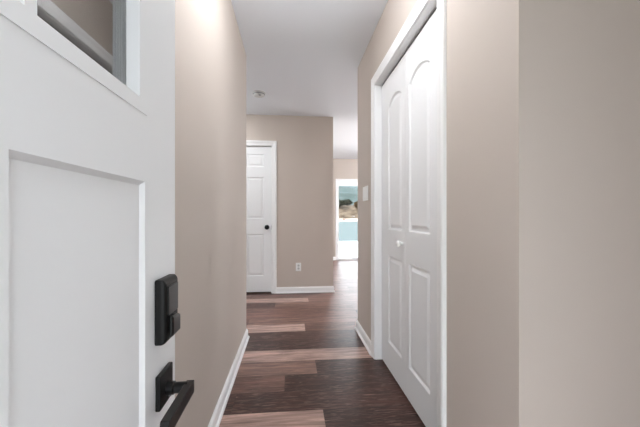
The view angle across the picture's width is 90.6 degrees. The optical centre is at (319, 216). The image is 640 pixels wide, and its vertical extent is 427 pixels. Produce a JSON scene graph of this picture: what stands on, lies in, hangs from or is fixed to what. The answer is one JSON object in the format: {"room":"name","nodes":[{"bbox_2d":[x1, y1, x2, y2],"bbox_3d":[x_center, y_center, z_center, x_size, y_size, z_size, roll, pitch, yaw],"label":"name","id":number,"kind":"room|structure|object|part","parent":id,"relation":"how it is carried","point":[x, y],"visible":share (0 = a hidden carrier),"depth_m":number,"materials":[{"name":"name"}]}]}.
{"room":"entrance hallway","nodes":[
{"label":"entrance hallway","id":0,"kind":"room"},
{"bbox_2d":[175,0,245,426],"bbox_3d":[-0.558,-0.166,1.244,0.118,2.440,2.980,0,0,-5],"label":"wall","id":1,"kind":"structure","parent":0,"point":[210,55],"depth_m":1.48,"materials":[{"name":"beige paint"}]},
{"bbox_2d":[208,329,249,426],"bbox_3d":[-2.086,1.012,1.120,3.232,0.083,2.994,0,0,-5],"label":"baseboard","id":2,"kind":"structure","parent":1,"relation":"attached to","point":[215,420],"depth_m":1.88,"materials":[{"name":"white paint"}]},
{"bbox_2d":[246,114,332,286],"bbox_3d":[-2.048,-0.166,5.799,4.187,2.440,3.174,0,0,-5],"label":"wall","id":3,"kind":"structure","parent":0,"point":[304,143],"depth_m":4.37,"materials":[{"name":"beige paint"}]},
{"bbox_2d":[246,146,270,291],"bbox_3d":[-1.048,0.039,4.308,0.765,1.994,0.098,0,0,-5],"label":"door","id":4,"kind":"structure","parent":3,"relation":"in","point":[258,159],"depth_m":4.34,"materials":[{"name":"white paint"}]},
{"bbox_2d":[246,140,276,293],"bbox_3d":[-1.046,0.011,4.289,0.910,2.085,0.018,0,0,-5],"label":"trim","id":5,"kind":"structure","parent":3,"relation":"attached to","point":[273,144],"depth_m":4.32,"materials":[{"name":"white paint"}]},
{"bbox_2d":[296,263,300,270],"bbox_3d":[-0.297,0.697,4.363,0.072,0.116,0.009,0,0,-5],"label":"wall outlet","id":6,"kind":"object","parent":3,"relation":"attached to","point":[298,265],"visible":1,"depth_m":4.36,"materials":[{"name":"white plastic"}]},
{"bbox_2d":[277,257,335,293],"bbox_3d":[-0.110,1.012,5.966,0.799,0.083,3.346,0,0,3],"label":"baseboard","id":7,"kind":"structure","parent":3,"relation":"attached to","point":[311,289],"depth_m":4.36,"materials":[{"name":"white paint"}]},
{"bbox_2d":[231,0,387,158],"bbox_3d":[0.658,-1.436,3.751,9.440,0.100,7.990,0,0,-5],"label":"ceiling","id":8,"kind":"structure","parent":0,"point":[305,56],"depth_m":2.74,"materials":[{"name":"white paint"}]},
{"bbox_2d":[252,90,264,97],"bbox_3d":[-0.685,-1.364,3.552,0.144,0.044,0.144,0,0,-5],"label":"smoke detector","id":9,"kind":"object","parent":8,"relation":"attached to","point":[257,93],"visible":1,"depth_m":3.51,"materials":[{"name":"grey plastic"}]},
{"bbox_2d":[219,260,425,426],"bbox_3d":[0.658,1.114,3.751,9.400,0.120,7.990,0,0,-5],"label":"floor","id":10,"kind":"structure","parent":0,"point":[305,362],"depth_m":2.15,"materials":[{"name":"brown wood"}]},
{"bbox_2d":[333,159,357,256],"bbox_3d":[0.297,-0.166,7.670,9.440,2.440,0.120,0,0,-5],"label":"wall","id":11,"kind":"structure","parent":0,"point":[342,168],"depth_m":7.62,"materials":[{"name":"beige paint"}]},
{"bbox_2d":[336,179,357,259],"bbox_3d":[1.313,0.075,7.696,1.886,1.958,0.014,0,0,-5],"label":"trim","id":12,"kind":"structure","parent":11,"relation":"attached to","point":[336,179],"depth_m":7.61,"materials":[{"name":"white paint"}]},
{"bbox_2d":[337,180,357,259],"bbox_3d":[1.308,0.094,7.758,1.830,1.940,0.110,0,0,-5],"label":"door","id":13,"kind":"structure","parent":11,"relation":"in","point":[339,182],"depth_m":7.64,"materials":[{"name":"white paint"}]},
{"bbox_2d":[358,0,558,426],"bbox_3d":[0.506,-0.166,1.915,0.118,2.440,2.096,0,0,-5],"label":"wall","id":14,"kind":"structure","parent":0,"point":[503,55],"depth_m":0.95,"materials":[{"name":"beige paint"}]},
{"bbox_2d":[355,320,370,355],"bbox_3d":[2.838,1.012,2.914,4.993,0.083,0.581,0,0,-5],"label":"baseboard","id":15,"kind":"structure","parent":14,"relation":"attached to","point":[360,331],"depth_m":2.65,"materials":[{"name":"white paint"}]},
{"bbox_2d":[363,186,367,200],"bbox_3d":[0.374,-0.189,2.631,0.013,0.120,0.164,0,0,-5],"label":"light switch","id":16,"kind":"object","parent":14,"relation":"attached to","point":[365,189],"visible":1,"depth_m":2.61,"materials":[{"name":"white plastic"}]},
{"bbox_2d":[371,0,446,426],"bbox_3d":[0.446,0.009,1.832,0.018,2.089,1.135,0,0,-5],"label":"trim","id":17,"kind":"structure","parent":14,"relation":"attached to","point":[420,5],"depth_m":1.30,"materials":[{"name":"white paint"}]},
{"bbox_2d":[382,7,436,426],"bbox_3d":[0.496,0.038,1.837,0.074,2.008,0.995,0,0,-5],"label":"door","id":18,"kind":"structure","parent":14,"relation":"in","point":[409,93],"depth_m":1.75,"materials":[{"name":"white paint"}]},
{"bbox_3d":[0.474,0.161,1.890,0.040,0.041,0.041,0,0,-5],"label":"knob","id":19,"kind":"part","parent":18,"relation":"part of","materials":[{"name":"white plastic"}]},
{"bbox_2d":[559,0,639,426],"bbox_3d":[1.142,-0.166,0.463,0.881,2.440,1.113,0,0,-5],"label":"wall","id":20,"kind":"structure","parent":0,"point":[599,40],"depth_m":0.89,"materials":[{"name":"beige paint"}]},
{"bbox_3d":[0.582,-0.166,-0.207,2.120,2.440,0.120,0,0,-5],"label":"wall","id":21,"kind":"structure","parent":0,"visible":0},
{"bbox_2d":[0,0,193,426],"bbox_3d":[-0.266,0.030,0.234,0.101,2.023,0.912,0,0,-5],"label":"door","id":22,"kind":"structure","parent":21,"relation":"in","point":[90,317],"depth_m":0.40,"materials":[{"name":"white paint"}]},
{"bbox_3d":[-0.311,-0.522,0.416,0.004,0.648,0.213,0,0,-5],"label":"glass pane","id":23,"kind":"part","parent":22,"relation":"part of","materials":[{"name":"clear glass"}]},
{"bbox_3d":[-0.304,0.331,0.618,0.009,0.065,0.065,0,0,-5],"label":"lever","id":24,"kind":"part","parent":22,"relation":"part of","materials":[{"name":"black metal"}]},
{"bbox_3d":[-0.254,0.341,0.570,0.015,0.025,0.133,0,0,-5],"label":"lever","id":25,"kind":"part","parent":22,"relation":"part of","materials":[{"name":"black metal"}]},
{"label":"outside","id":26,"kind":"structure","parent":0,"visible":0},
{"bbox_2d":[339,205,357,218],"bbox_3d":[14.466,-1.592,115.333,170.000,6.092,29.564,0,0,-5],"label":"bank","id":27,"kind":"object","parent":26,"point":[345,212],"visible":0.02,"depth_m":104.93,"materials":[{"name":"beige sand"}]},
{"bbox_2d":[339,199,345,207],"bbox_3d":[6.756,-4.230,107.973,4.179,3.378,4.136,0,0,-5],"label":"shrub","id":28,"kind":"object","parent":27,"relation":"on","point":[341,202],"visible":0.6,"depth_m":107.34,"materials":[{"name":"green plant"}]},
{"bbox_2d":[343,199,352,205],"bbox_3d":[9.651,-4.771,113.383,4.464,3.050,4.510,0,0,-5],"label":"shrub","id":29,"kind":"object","parent":27,"relation":"on","point":[349,202],"visible":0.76,"depth_m":112.45,"materials":[{"name":"green plant"}]},
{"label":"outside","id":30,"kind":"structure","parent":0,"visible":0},
{"bbox_2d":[339,186,357,204],"bbox_3d":[23.874,-13.761,176.626,260.000,23.629,95.127,0,0,-5],"label":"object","id":31,"kind":"structure","parent":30,"point":[345,192],"depth_m":164.51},
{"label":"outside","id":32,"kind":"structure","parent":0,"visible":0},
{"bbox_2d":[339,221,357,240],"bbox_3d":[19.814,1.704,57.363,170.000,0.500,83.400,0,0,-5],"label":"lake","id":33,"kind":"structure","parent":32,"point":[348,230],"depth_m":31.57,"materials":[{"name":"teal liquid"}]},
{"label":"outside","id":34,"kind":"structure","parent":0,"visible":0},
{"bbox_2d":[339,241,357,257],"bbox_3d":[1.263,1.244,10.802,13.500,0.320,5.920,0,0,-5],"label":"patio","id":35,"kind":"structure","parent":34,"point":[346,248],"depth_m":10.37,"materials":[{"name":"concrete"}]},
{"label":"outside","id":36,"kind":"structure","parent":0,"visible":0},
{"bbox_2d":[339,219,357,220],"bbox_3d":[15.983,1.180,98.882,170.000,1.148,6.216,0,0,-5],"label":"beach","id":37,"kind":"structure","parent":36,"point":[339,219],"depth_m":98.35}
]}

